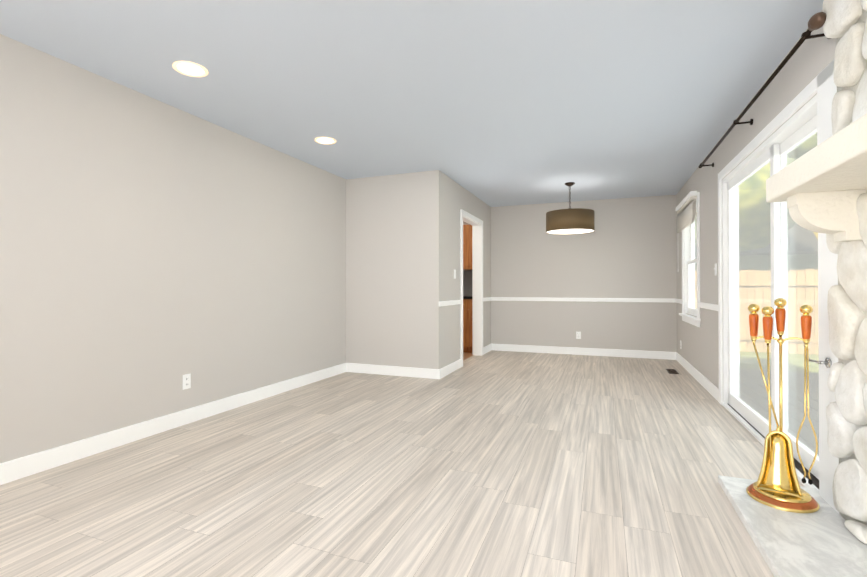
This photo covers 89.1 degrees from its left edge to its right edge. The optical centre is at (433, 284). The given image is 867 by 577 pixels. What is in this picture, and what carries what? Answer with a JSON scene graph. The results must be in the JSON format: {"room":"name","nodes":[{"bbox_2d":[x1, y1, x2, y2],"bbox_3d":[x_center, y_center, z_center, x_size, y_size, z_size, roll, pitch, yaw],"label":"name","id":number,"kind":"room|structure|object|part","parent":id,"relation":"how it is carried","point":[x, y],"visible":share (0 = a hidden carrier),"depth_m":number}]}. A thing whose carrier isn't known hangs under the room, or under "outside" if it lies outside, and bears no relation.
{"room":"living room","nodes":[
{"label":"living room","id":0,"kind":"room"},
{"bbox_2d":[0,34,345,462],"bbox_3d":[-2.315,-0.138,2.629,0.120,2.440,6.630,0,0,21],"label":"wall","id":1,"kind":"structure","parent":0,"point":[153,251],"depth_m":3.10},
{"bbox_2d":[0,363,347,484],"bbox_3d":[-2.252,1.025,2.597,0.016,0.115,6.390,0,0,21],"label":"baseboard","id":2,"kind":"structure","parent":1,"relation":"attached to","point":[22,467],"depth_m":3.08},
{"bbox_2d":[183,373,190,389],"bbox_3d":[-1.930,0.757,3.444,0.008,0.115,0.070,0,0,21],"label":"electrical outlet","id":3,"kind":"object","parent":1,"relation":"attached to","point":[186,381],"visible":1,"depth_m":3.44},
{"bbox_2d":[346,171,428,368],"bbox_3d":[-1.300,-0.118,5.726,2.730,2.440,0.120,0,0,21],"label":"wall","id":4,"kind":"structure","parent":0,"point":[387,270],"depth_m":5.37},
{"bbox_2d":[348,363,443,378],"bbox_3d":[-0.505,1.042,5.339,1.246,0.115,0.016,0,0,21],"label":"baseboard","id":5,"kind":"structure","parent":4,"relation":"attached to","point":[352,367],"depth_m":5.31},
{"bbox_2d":[0,350,804,576],"bbox_3d":[0.091,1.135,3.055,4.300,0.100,9.170,0,0,21],"label":"floor","id":6,"kind":"structure","parent":0,"point":[492,463],"depth_m":2.36},
{"bbox_2d":[666,369,678,373],"bbox_3d":[3.022,1.097,5.575,0.110,0.008,0.320,0,0,21],"label":"floor vent","id":7,"kind":"object","parent":6,"relation":"in","point":[671,371],"visible":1,"depth_m":5.55},
{"bbox_2d":[718,475,866,576],"bbox_3d":[1.310,1.053,1.171,0.429,0.040,2.490,0,0,21],"label":"hearth slab","id":8,"kind":"object","parent":6,"relation":"on","point":[823,541],"visible":0.9,"depth_m":1.81},
{"bbox_2d":[746,298,819,512],"bbox_3d":[1.687,0.552,2.139,0.280,0.974,0.280,0,0,21],"label":"tool","id":9,"kind":"object","parent":8,"relation":"on","point":[776,485],"visible":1,"depth_m":2.11},
{"bbox_2d":[0,0,823,206],"bbox_3d":[-0.573,-1.403,3.391,5.770,0.100,9.290,0,0,21],"label":"ceiling","id":10,"kind":"structure","parent":0,"point":[494,103],"depth_m":2.84},
{"bbox_2d":[173,61,207,76],"bbox_3d":[-1.526,-1.352,2.767,0.196,0.008,0.196,0,0,21],"label":"recessed light","id":11,"kind":"object","parent":10,"relation":"in","point":[191,69],"visible":1,"depth_m":2.76},
{"bbox_2d":[315,137,335,144],"bbox_3d":[-1.009,-1.343,4.110,0.196,0.008,0.196,0,0,21],"label":"recessed light","id":12,"kind":"object","parent":10,"relation":"in","point":[325,140],"visible":1,"depth_m":4.10},
{"bbox_2d":[546,182,594,234],"bbox_3d":[1.794,-1.015,5.794,0.613,0.642,0.613,0,0,21],"label":"pendant lamp","id":13,"kind":"object","parent":10,"relation":"hanging from","point":[571,221],"visible":1,"depth_m":5.56},
{"bbox_2d":[429,170,490,368],"bbox_3d":[0.465,-0.114,6.343,0.120,2.440,2.540,0,0,21],"label":"wall","id":14,"kind":"structure","parent":0,"point":[449,198],"depth_m":5.44},
{"bbox_2d":[439,300,461,306],"bbox_3d":[0.218,0.226,5.502,0.022,0.060,0.842,0,0,21],"label":"trim","id":15,"kind":"structure","parent":14,"relation":"attached to","point":[452,302],"depth_m":5.43},
{"bbox_2d":[444,359,460,376],"bbox_3d":[0.225,1.044,5.522,0.016,0.115,0.790,0,0,21],"label":"baseboard","id":16,"kind":"structure","parent":14,"relation":"attached to","point":[450,368],"depth_m":5.54},
{"bbox_2d":[460,209,482,366],"bbox_3d":[0.508,0.047,6.454,0.160,2.120,1.140,0,0,21],"label":"door frame","id":17,"kind":"structure","parent":14,"relation":"attached to","point":[477,289],"depth_m":6.90},
{"bbox_2d":[483,343,491,354],"bbox_3d":[0.877,1.055,7.216,0.016,0.115,0.560,0,0,21],"label":"baseboard","id":18,"kind":"structure","parent":14,"relation":"attached to","point":[486,349],"depth_m":7.22},
{"bbox_2d":[483,297,491,301],"bbox_3d":[0.874,0.237,7.206,0.022,0.060,0.530,0,0,21],"label":"trim","id":19,"kind":"structure","parent":14,"relation":"attached to","point":[487,298],"depth_m":7.20},
{"bbox_2d":[463,225,471,272],"bbox_3d":[0.468,-0.635,7.647,0.800,0.760,0.344,0,0,21],"label":"upper cabinet","id":20,"kind":"object","parent":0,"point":[467,229],"depth_m":7.42},
{"bbox_2d":[463,352,472,360],"bbox_3d":[-0.800,1.160,7.014,2.730,0.101,2.660,0,0,21],"label":"floor","id":21,"kind":"structure","parent":0,"point":[466,355],"depth_m":6.90},
{"bbox_2d":[463,297,471,352],"bbox_3d":[0.422,0.674,7.517,0.800,0.880,0.604,0,0,21],"label":"base cabinet","id":22,"kind":"object","parent":21,"relation":"on","point":[467,301],"depth_m":7.15},
{"bbox_2d":[491,195,676,351],"bbox_3d":[2.305,-0.109,7.059,3.040,2.440,0.120,0,0,21],"label":"wall","id":23,"kind":"structure","parent":0,"point":[627,248],"depth_m":6.93},
{"bbox_2d":[576,332,580,338],"bbox_3d":[2.300,0.801,6.986,0.070,0.115,0.008,0,0,21],"label":"electrical outlet","id":24,"kind":"object","parent":23,"relation":"attached to","point":[578,335],"visible":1,"depth_m":6.98},
{"bbox_2d":[492,297,674,302],"bbox_3d":[2.280,0.236,6.991,2.800,0.060,0.022,0,0,21],"label":"trim","id":25,"kind":"structure","parent":23,"relation":"attached to","point":[671,300],"depth_m":6.92},
{"bbox_2d":[492,344,675,359],"bbox_3d":[2.281,1.053,6.988,2.800,0.115,0.016,0,0,21],"label":"baseboard","id":26,"kind":"structure","parent":23,"relation":"attached to","point":[497,347],"depth_m":6.93},
{"bbox_2d":[676,9,835,388],"bbox_3d":[2.042,-0.140,2.312,0.120,2.440,9.170,0,0,21],"label":"wall","id":27,"kind":"structure","parent":0,"point":[808,62],"depth_m":4.25},
{"bbox_2d":[675,298,681,303],"bbox_3d":[3.467,0.230,6.208,0.022,0.060,0.530,0,0,21],"label":"trim","id":28,"kind":"structure","parent":27,"relation":"attached to","point":[676,300],"depth_m":6.21},
{"bbox_2d":[676,191,700,326],"bbox_3d":[3.197,-0.287,5.442,0.211,1.535,1.140,0,0,21],"label":"window","id":29,"kind":"structure","parent":27,"relation":"in","point":[690,319],"depth_m":5.66},
{"bbox_2d":[677,195,697,232],"bbox_3d":[3.138,-0.851,5.468,0.060,0.304,1.080,0,0,21],"label":"window shade","id":30,"kind":"object","parent":29,"relation":"attached to","point":[686,216],"visible":0.98,"depth_m":5.30},
{"bbox_3d":[3.246,-0.295,5.423,0.062,1.310,0.920,0,0,21],"label":"window sash","id":31,"kind":"part","parent":29,"relation":"part of"},
{"bbox_2d":[676,352,718,401],"bbox_3d":[3.112,1.042,5.273,0.016,0.115,2.580,0,0,21],"label":"baseboard","id":32,"kind":"structure","parent":27,"relation":"attached to","point":[709,386],"depth_m":4.86},
{"bbox_2d":[698,302,717,310],"bbox_3d":[2.811,0.219,4.505,0.022,0.060,0.920,0,0,21],"label":"trim","id":33,"kind":"structure","parent":27,"relation":"attached to","point":[709,306],"depth_m":4.44},
{"bbox_2d":[699,30,830,167],"bbox_3d":[2.262,-1.187,3.225,0.118,0.053,2.540,0,0,21],"label":"curtain rod","id":34,"kind":"object","parent":27,"relation":"attached to","point":[805,35],"visible":0.96,"depth_m":2.65},
{"bbox_2d":[808,12,825,30],"bbox_3d":[1.752,-1.202,2.012,0.065,0.065,0.100,0,0,21],"label":"curtain rod finial","id":35,"kind":"object","parent":34,"relation":"attached to","point":[816,21],"visible":0.98,"depth_m":1.99},
{"bbox_2d":[727,115,818,479],"bbox_3d":[2.342,0.069,3.068,0.075,1.982,1.890,0,0,21],"label":"sliding door","id":36,"kind":"structure","parent":27,"relation":"in","point":[772,252],"depth_m":2.91},
{"bbox_2d":[728,404,818,488],"bbox_3d":[2.344,1.074,3.061,0.099,0.022,1.890,0,0,21],"label":"sliding door track sill","id":37,"kind":"structure","parent":27,"relation":"attached to","point":[814,479],"depth_m":2.52},
{"bbox_2d":[718,60,838,512],"bbox_3d":[2.302,0.025,3.015,0.140,2.120,2.228,0,0,21],"label":"door frame","id":38,"kind":"structure","parent":27,"relation":"attached to","point":[822,85],"depth_m":2.30},
{"bbox_2d":[823,0,866,543],"bbox_3d":[1.472,-0.167,1.122,0.088,2.399,1.900,0,0,21],"label":"stone wall","id":39,"kind":"structure","parent":27,"relation":"attached to","point":[845,25],"depth_m":1.84},
{"bbox_2d":[766,113,866,202],"bbox_3d":[1.368,-0.436,1.196,0.297,0.110,1.680,0,0,21],"label":"mantel beam","id":40,"kind":"structure","parent":39,"relation":"attached to","point":[837,161],"depth_m":1.55},
{"bbox_2d":[787,189,866,241],"bbox_3d":[1.634,-0.279,1.832,0.235,0.200,0.100,0,0,21],"label":"corbel","id":41,"kind":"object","parent":39,"relation":"attached to","point":[834,213],"depth_m":1.79},
{"bbox_2d":[806,358,831,367],"bbox_3d":[1.860,0.369,2.130,0.050,0.048,0.144,0,0,21],"label":"door handle","id":42,"kind":"object","parent":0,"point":[827,362],"visible":0.85,"depth_m":2.08}
]}

